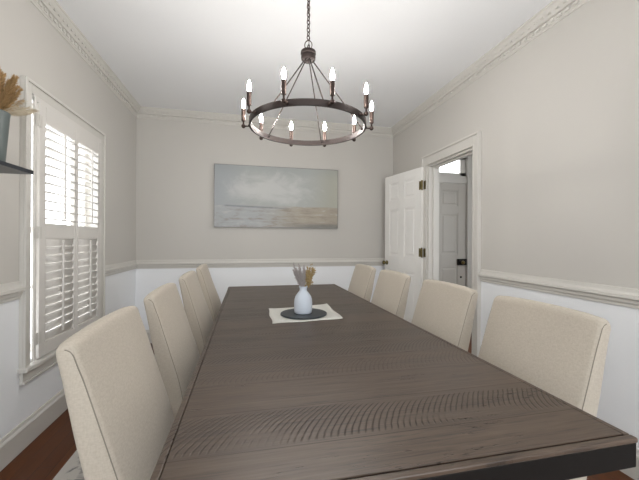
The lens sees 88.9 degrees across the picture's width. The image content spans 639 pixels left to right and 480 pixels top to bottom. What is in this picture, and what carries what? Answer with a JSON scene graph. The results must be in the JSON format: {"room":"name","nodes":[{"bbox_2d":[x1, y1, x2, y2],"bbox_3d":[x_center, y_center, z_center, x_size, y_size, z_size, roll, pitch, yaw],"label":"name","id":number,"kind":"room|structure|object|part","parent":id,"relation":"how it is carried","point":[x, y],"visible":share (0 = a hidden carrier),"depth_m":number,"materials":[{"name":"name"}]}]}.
{"room":"dining room","nodes":[
{"label":"dining room","id":0,"kind":"room"},
{"bbox_2d":[0,0,135,438],"bbox_3d":[-1.594,-0.164,1.010,0.140,2.740,5.660,0,0,-12],"label":"wall","id":1,"kind":"structure","parent":0,"point":[30,46],"depth_m":2.12,"materials":[{"name":"beige paint"}]},
{"bbox_2d":[0,160,33,174],"bbox_3d":[-1.444,-0.338,1.169,0.219,0.019,0.906,0,0,-12],"label":"wall shelf","id":2,"kind":"object","parent":1,"relation":"attached to","point":[5,167],"visible":1,"depth_m":1.54,"materials":[{"name":"black paint"}]},
{"bbox_2d":[0,109,10,161],"bbox_3d":[-1.515,-0.471,1.494,0.146,0.246,0.146,0,0,-12],"label":"vase","id":3,"kind":"object","parent":2,"relation":"on","point":[5,116],"visible":0.83,"depth_m":1.50,"materials":[{"name":"grey ceramic"}]},
{"bbox_2d":[0,69,38,116],"bbox_3d":[-1.514,-0.604,1.554,0.209,0.453,0.336,0,0,-24],"label":"bouquet","id":4,"kind":"object","parent":3,"relation":"in","point":[8,98],"visible":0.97,"depth_m":1.53,"materials":[{"name":"brown plant"}]},
{"bbox_2d":[0,388,67,470],"bbox_3d":[-1.522,1.129,1.027,0.020,0.155,5.660,0,0,-12],"label":"baseboard","id":5,"kind":"structure","parent":1,"relation":"attached to","point":[15,441],"depth_m":1.93,"materials":[{"name":"beige paint"}]},
{"bbox_2d":[30,0,140,117],"bbox_3d":[-1.487,-1.477,1.034,0.066,0.114,5.660,0,0,-12],"label":"crown molding","id":6,"kind":"structure","parent":1,"relation":"attached to","point":[51,10],"depth_m":2.50,"materials":[{"name":"beige paint"}]},
{"bbox_2d":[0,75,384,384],"bbox_3d":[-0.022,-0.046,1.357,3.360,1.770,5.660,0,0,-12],"label":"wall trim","id":7,"kind":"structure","parent":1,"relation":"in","point":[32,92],"depth_m":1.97,"materials":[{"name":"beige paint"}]},
{"bbox_3d":[-1.872,0.743,2.366,0.190,0.031,1.097,0,0,-12],"label":"sill","id":8,"kind":"part","parent":7,"relation":"part of","materials":[{"name":"beige paint"}]},
{"bbox_2d":[35,103,76,358],"bbox_3d":[-1.762,-0.056,2.175,0.080,1.556,0.477,0,0,-10],"label":"plantation shutter","id":9,"kind":"object","parent":7,"relation":"attached to","point":[55,243],"visible":0.93,"depth_m":2.15,"materials":[{"name":"paint"}]},
{"bbox_3d":[-1.743,0.305,2.219,0.010,0.608,0.012,0,0,-12],"label":"tilt rod","id":10,"kind":"part","parent":9,"relation":"part of","materials":[{"name":"paint"}]},
{"bbox_3d":[-1.733,-0.429,2.221,0.010,0.583,0.012,0,0,-12],"label":"tilt rod","id":11,"kind":"part","parent":9,"relation":"part of","materials":[{"name":"paint"}]},
{"bbox_3d":[-1.929,-0.071,2.352,0.035,1.597,0.925,0,0,-12],"label":"sash","id":12,"kind":"part","parent":7,"relation":"part of","materials":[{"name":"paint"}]},
{"bbox_3d":[-1.821,-0.072,2.382,0.048,1.595,0.908,0,0,-12],"label":"shutter frame","id":13,"kind":"part","parent":7,"relation":"part of","materials":[{"name":"paint"}]},
{"bbox_2d":[76,128,100,331],"bbox_3d":[-1.855,-0.056,2.609,0.080,1.556,0.403,0,0,-10],"label":"plantation shutter","id":14,"kind":"object","parent":7,"relation":"attached to","point":[87,238],"visible":0.83,"depth_m":2.60,"materials":[{"name":"paint"}]},
{"bbox_3d":[-1.828,0.305,2.603,0.010,0.608,0.012,0,0,-12],"label":"tilt rod","id":15,"kind":"part","parent":14,"relation":"part of","materials":[{"name":"paint"}]},
{"bbox_3d":[-1.817,-0.429,2.605,0.010,0.583,0.012,0,0,-12],"label":"tilt rod","id":16,"kind":"part","parent":14,"relation":"part of","materials":[{"name":"paint"}]},
{"bbox_2d":[135,118,466,329],"bbox_3d":[0.338,-0.152,4.416,5.380,2.740,0.160,0,0,-12],"label":"wall","id":17,"kind":"structure","parent":0,"point":[175,160],"depth_m":4.04,"materials":[{"name":"beige paint"}]},
{"bbox_2d":[146,330,151,342],"bbox_3d":[-0.567,1.136,4.125,3.220,0.155,0.020,0,0,-12],"label":"baseboard","id":18,"kind":"structure","parent":17,"relation":"attached to","point":[147,331],"depth_m":3.81,"materials":[{"name":"beige paint"}]},
{"bbox_2d":[137,106,392,137],"bbox_3d":[-0.549,-1.470,4.104,3.220,0.114,0.066,0,0,-12],"label":"crown molding","id":19,"kind":"structure","parent":17,"relation":"attached to","point":[144,112],"depth_m":4.04,"materials":[{"name":"beige paint"}]},
{"bbox_2d":[214,163,337,228],"bbox_3d":[-0.520,-0.538,4.125,1.555,0.767,0.037,0,0,-12],"label":"painting","id":20,"kind":"object","parent":17,"relation":"attached to","point":[252,196],"visible":1,"depth_m":4.10,"materials":[{"name":"grey fabric"}]},
{"bbox_2d":[439,183,466,286],"bbox_3d":[1.677,0.199,4.614,0.929,2.036,0.136,0,0,-12],"label":"door","id":21,"kind":"structure","parent":17,"relation":"in","point":[452,196],"depth_m":4.69,"materials":[{"name":"beige paint"}]},
{"bbox_2d":[439,158,466,183],"bbox_3d":[1.669,-1.010,4.679,0.935,0.371,0.100,0,0,-12],"label":"window","id":22,"kind":"structure","parent":17,"relation":"in","point":[444,177],"depth_m":4.71,"materials":[{"name":"beige paint"}]},
{"bbox_2d":[465,155,471,288],"bbox_3d":[1.694,-0.025,4.613,1.105,2.500,0.040,0,0,-12],"label":"door frame","id":23,"kind":"structure","parent":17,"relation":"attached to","point":[469,158],"depth_m":4.72,"materials":[{"name":"beige paint"}]},
{"bbox_2d":[56,0,552,127],"bbox_3d":[0.969,-1.571,1.585,5.380,0.100,5.960,0,0,-12],"label":"ceiling","id":24,"kind":"structure","parent":0,"point":[192,55],"depth_m":2.56,"materials":[{"name":"paint"}]},
{"bbox_2d":[241,0,373,146],"bbox_3d":[-0.066,-1.087,1.910,0.760,0.876,0.766,0,0,-12],"label":"chandelier","id":25,"kind":"object","parent":24,"relation":"hanging from","point":[308,55],"visible":1,"depth_m":1.87,"materials":[{"name":"brown metal"}]},
{"bbox_3d":[-0.362,-0.793,1.679,0.020,0.061,0.020,0,0,-12],"label":"candle bulb","id":26,"kind":"part","parent":25,"relation":"part of","materials":[{"name":"white glass"}]},
{"bbox_3d":[-0.350,-0.672,1.686,0.054,0.044,0.025,0,0,-31],"label":"candle arm","id":27,"kind":"part","parent":25,"relation":"part of","materials":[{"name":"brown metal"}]},
{"bbox_3d":[-0.170,-0.792,1.549,0.020,0.061,0.020,0,0,-12],"label":"candle bulb","id":28,"kind":"part","parent":25,"relation":"part of","materials":[{"name":"white glass"}]},
{"bbox_3d":[-0.167,-0.671,1.564,0.024,0.044,0.054,0,0,13],"label":"candle arm","id":29,"kind":"part","parent":25,"relation":"part of","materials":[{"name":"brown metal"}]},
{"bbox_3d":[-0.206,-0.862,2.019,0.314,0.396,0.014,0,0,38],"label":"rod","id":30,"kind":"part","parent":25,"relation":"part of","materials":[{"name":"brown metal"}]},
{"bbox_3d":[-0.157,-0.862,1.758,0.014,0.396,0.314,0,0,31],"label":"rod","id":31,"kind":"part","parent":25,"relation":"part of","materials":[{"name":"brown metal"}]},
{"bbox_3d":[-0.064,-1.334,1.911,0.019,0.364,0.019,0,0,8],"label":"chain","id":32,"kind":"part","parent":25,"relation":"part of","materials":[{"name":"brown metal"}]},
{"bbox_3d":[-0.024,-0.861,2.082,0.014,0.396,0.314,0,0,14],"label":"rod","id":33,"kind":"part","parent":25,"relation":"part of","materials":[{"name":"brown metal"}]},
{"bbox_3d":[-0.019,-0.861,1.740,0.014,0.396,0.314,0,0,-16],"label":"rod","id":34,"kind":"part","parent":25,"relation":"part of","materials":[{"name":"brown metal"}]},
{"bbox_3d":[0.058,-0.670,1.572,0.025,0.044,0.054,0,0,-12],"label":"candle arm","id":35,"kind":"part","parent":25,"relation":"part of","materials":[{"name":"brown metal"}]},
{"bbox_3d":[0.062,-0.791,1.558,0.020,0.061,0.020,0,0,-12],"label":"candle bulb","id":36,"kind":"part","parent":25,"relation":"part of","materials":[{"name":"white glass"}]},
{"bbox_3d":[0.107,-0.860,1.941,0.314,0.396,0.014,0,0,-10],"label":"rod","id":37,"kind":"part","parent":25,"relation":"part of","materials":[{"name":"brown metal"}]},
{"bbox_3d":[0.231,-0.669,1.708,0.054,0.044,0.024,0,0,26],"label":"candle arm","id":38,"kind":"part","parent":25,"relation":"part of","materials":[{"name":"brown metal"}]},
{"bbox_3d":[0.244,-0.790,1.701,0.020,0.061,0.020,0,0,-12],"label":"candle bulb","id":39,"kind":"part","parent":25,"relation":"part of","materials":[{"name":"white glass"}]},
{"bbox_2d":[0,332,633,479],"bbox_3d":[0.955,1.269,1.583,5.380,0.100,5.960,0,0,-12],"label":"floor","id":40,"kind":"structure","parent":0,"point":[46,455],"depth_m":1.81,"materials":[{"name":"red wood"}]},
{"bbox_2d":[53,354,155,479],"bbox_3d":[-0.115,1.210,2.074,2.580,0.007,3.700,0,0,-12],"label":"area rug","id":41,"kind":"object","parent":40,"relation":"on","point":[72,470],"visible":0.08,"depth_m":1.69,"materials":[{"name":"beige carpet"}]},
{"bbox_2d":[56,306,173,479],"bbox_3d":[-0.393,0.719,1.045,0.578,0.971,0.470,0,0,-12],"label":"dining chair","id":42,"kind":"object","parent":41,"relation":"on","point":[119,406],"visible":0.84,"depth_m":0.85,"materials":[{"name":"fabric"}]},
{"bbox_2d":[144,283,199,418],"bbox_3d":[-0.535,0.718,1.690,0.578,0.971,0.470,0,0,-12],"label":"dining chair","id":43,"kind":"object","parent":41,"relation":"on","point":[176,352],"visible":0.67,"depth_m":1.46,"materials":[{"name":"fabric"}]},
{"bbox_2d":[179,271,213,355],"bbox_3d":[-0.693,0.718,2.408,0.578,0.971,0.470,0,0,-12],"label":"dining chair","id":44,"kind":"object","parent":41,"relation":"on","point":[200,319],"visible":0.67,"depth_m":2.16,"materials":[{"name":"fabric"}]},
{"bbox_2d":[196,264,220,321],"bbox_3d":[-0.851,0.718,3.125,0.578,0.971,0.470,0,0,-12],"label":"dining chair","id":45,"kind":"object","parent":41,"relation":"on","point":[211,296],"visible":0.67,"depth_m":2.89,"materials":[{"name":"fabric"}]},
{"bbox_2d":[348,264,375,301],"bbox_3d":[0.181,0.723,3.087,0.578,0.971,0.470,0,0,-12],"label":"dining chair","id":46,"kind":"object","parent":41,"relation":"on","point":[362,281],"visible":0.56,"depth_m":3.00,"materials":[{"name":"fabric"}]},
{"bbox_2d":[371,270,410,318],"bbox_3d":[0.319,0.723,2.462,0.578,0.971,0.470,0,0,-12],"label":"dining chair","id":47,"kind":"object","parent":41,"relation":"on","point":[391,290],"visible":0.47,"depth_m":2.38,"materials":[{"name":"fabric"}]},
{"bbox_2d":[150,284,637,479],"bbox_3d":[-0.072,0.824,1.911,1.040,0.760,2.636,0,0,-12],"label":"dining table","id":48,"kind":"object","parent":41,"relation":"on","point":[369,393],"visible":0.98,"depth_m":0.84,"materials":[{"name":"brown wood"}]},
{"bbox_2d":[268,304,341,323],"bbox_3d":[-0.100,0.438,1.976,0.408,0.010,0.431,0,0,-12],"label":"placemat","id":49,"kind":"object","parent":48,"relation":"on","point":[274,313],"visible":0.58,"depth_m":1.90,"materials":[{"name":"beige fabric"}]},
{"bbox_2d":[281,308,326,319],"bbox_3d":[-0.093,0.434,1.930,0.274,0.009,0.274,0,0,-12],"label":"trivet","id":50,"kind":"object","parent":49,"relation":"on","point":[316,313],"visible":0.83,"depth_m":1.88,"materials":[{"name":"stone"}]},
{"bbox_2d":[294,286,311,314],"bbox_3d":[-0.096,0.351,1.925,0.107,0.157,0.107,0,0,-12],"label":"bottle vase","id":51,"kind":"object","parent":50,"relation":"on","point":[302,301],"visible":0.98,"depth_m":1.89,"materials":[{"name":"white ceramic"}]},
{"bbox_2d":[292,263,315,286],"bbox_3d":[-0.090,0.264,1.922,0.149,0.272,0.082,0,0,-12],"label":"bouquet","id":52,"kind":"object","parent":51,"relation":"in","point":[303,278],"visible":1,"depth_m":1.92,"materials":[{"name":"grey plant"}]},
{"bbox_3d":[-0.071,0.481,1.912,1.036,0.062,2.632,0,0,-12],"label":"under frame","id":53,"kind":"part","parent":48,"relation":"part of","materials":[{"name":"brown wood"}]},
{"bbox_2d":[411,279,477,351],"bbox_3d":[0.466,0.723,1.793,0.578,0.971,0.470,0,0,-12],"label":"dining chair","id":54,"kind":"object","parent":41,"relation":"on","point":[446,310],"visible":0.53,"depth_m":1.73,"materials":[{"name":"fabric"}]},
{"bbox_2d":[478,296,610,479],"bbox_3d":[0.598,0.724,1.197,0.578,0.971,0.470,0,0,-12],"label":"dining chair","id":55,"kind":"object","parent":41,"relation":"on","point":[560,351],"visible":0.51,"depth_m":1.14,"materials":[{"name":"fabric"}]},
{"bbox_2d":[393,0,638,448],"bbox_3d":[1.677,-0.147,1.732,0.120,2.740,5.660,0,0,-12],"label":"wall","id":56,"kind":"structure","parent":0,"point":[557,118],"depth_m":2.03,"materials":[{"name":"beige paint"}]},
{"bbox_2d":[382,167,425,322],"bbox_3d":[1.025,0.197,3.957,0.163,2.032,0.752,0,0,-23],"label":"door","id":57,"kind":"structure","parent":56,"relation":"in","point":[405,252],"depth_m":3.88,"materials":[{"name":"paint"}]},
{"bbox_2d":[421,131,481,356],"bbox_3d":[1.333,0.144,3.251,0.176,2.155,0.935,0,0,-12],"label":"door frame","id":58,"kind":"structure","parent":56,"relation":"attached to","point":[474,140],"depth_m":3.14,"materials":[{"name":"beige paint"}]},
{"bbox_2d":[391,0,589,137],"bbox_3d":[1.593,-1.461,1.713,0.066,0.114,5.660,0,0,-12],"label":"crown molding","id":59,"kind":"structure","parent":56,"relation":"attached to","point":[555,11],"depth_m":2.56,"materials":[{"name":"beige paint"}]},
{"bbox_2d":[478,269,638,308],"bbox_3d":[1.787,0.301,0.864,0.034,0.102,3.918,0,0,-12],"label":"chair rail","id":60,"kind":"object","parent":56,"relation":"attached to","point":[615,295],"visible":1,"depth_m":2.00,"materials":[{"name":"beige paint"}]},
{"bbox_2d":[620,448,638,479],"bbox_3d":[1.790,1.145,0.865,0.020,0.155,3.918,0,0,-12],"label":"baseboard","id":61,"kind":"structure","parent":56,"relation":"attached to","point":[633,472],"depth_m":1.66,"materials":[{"name":"beige paint"}]}
]}

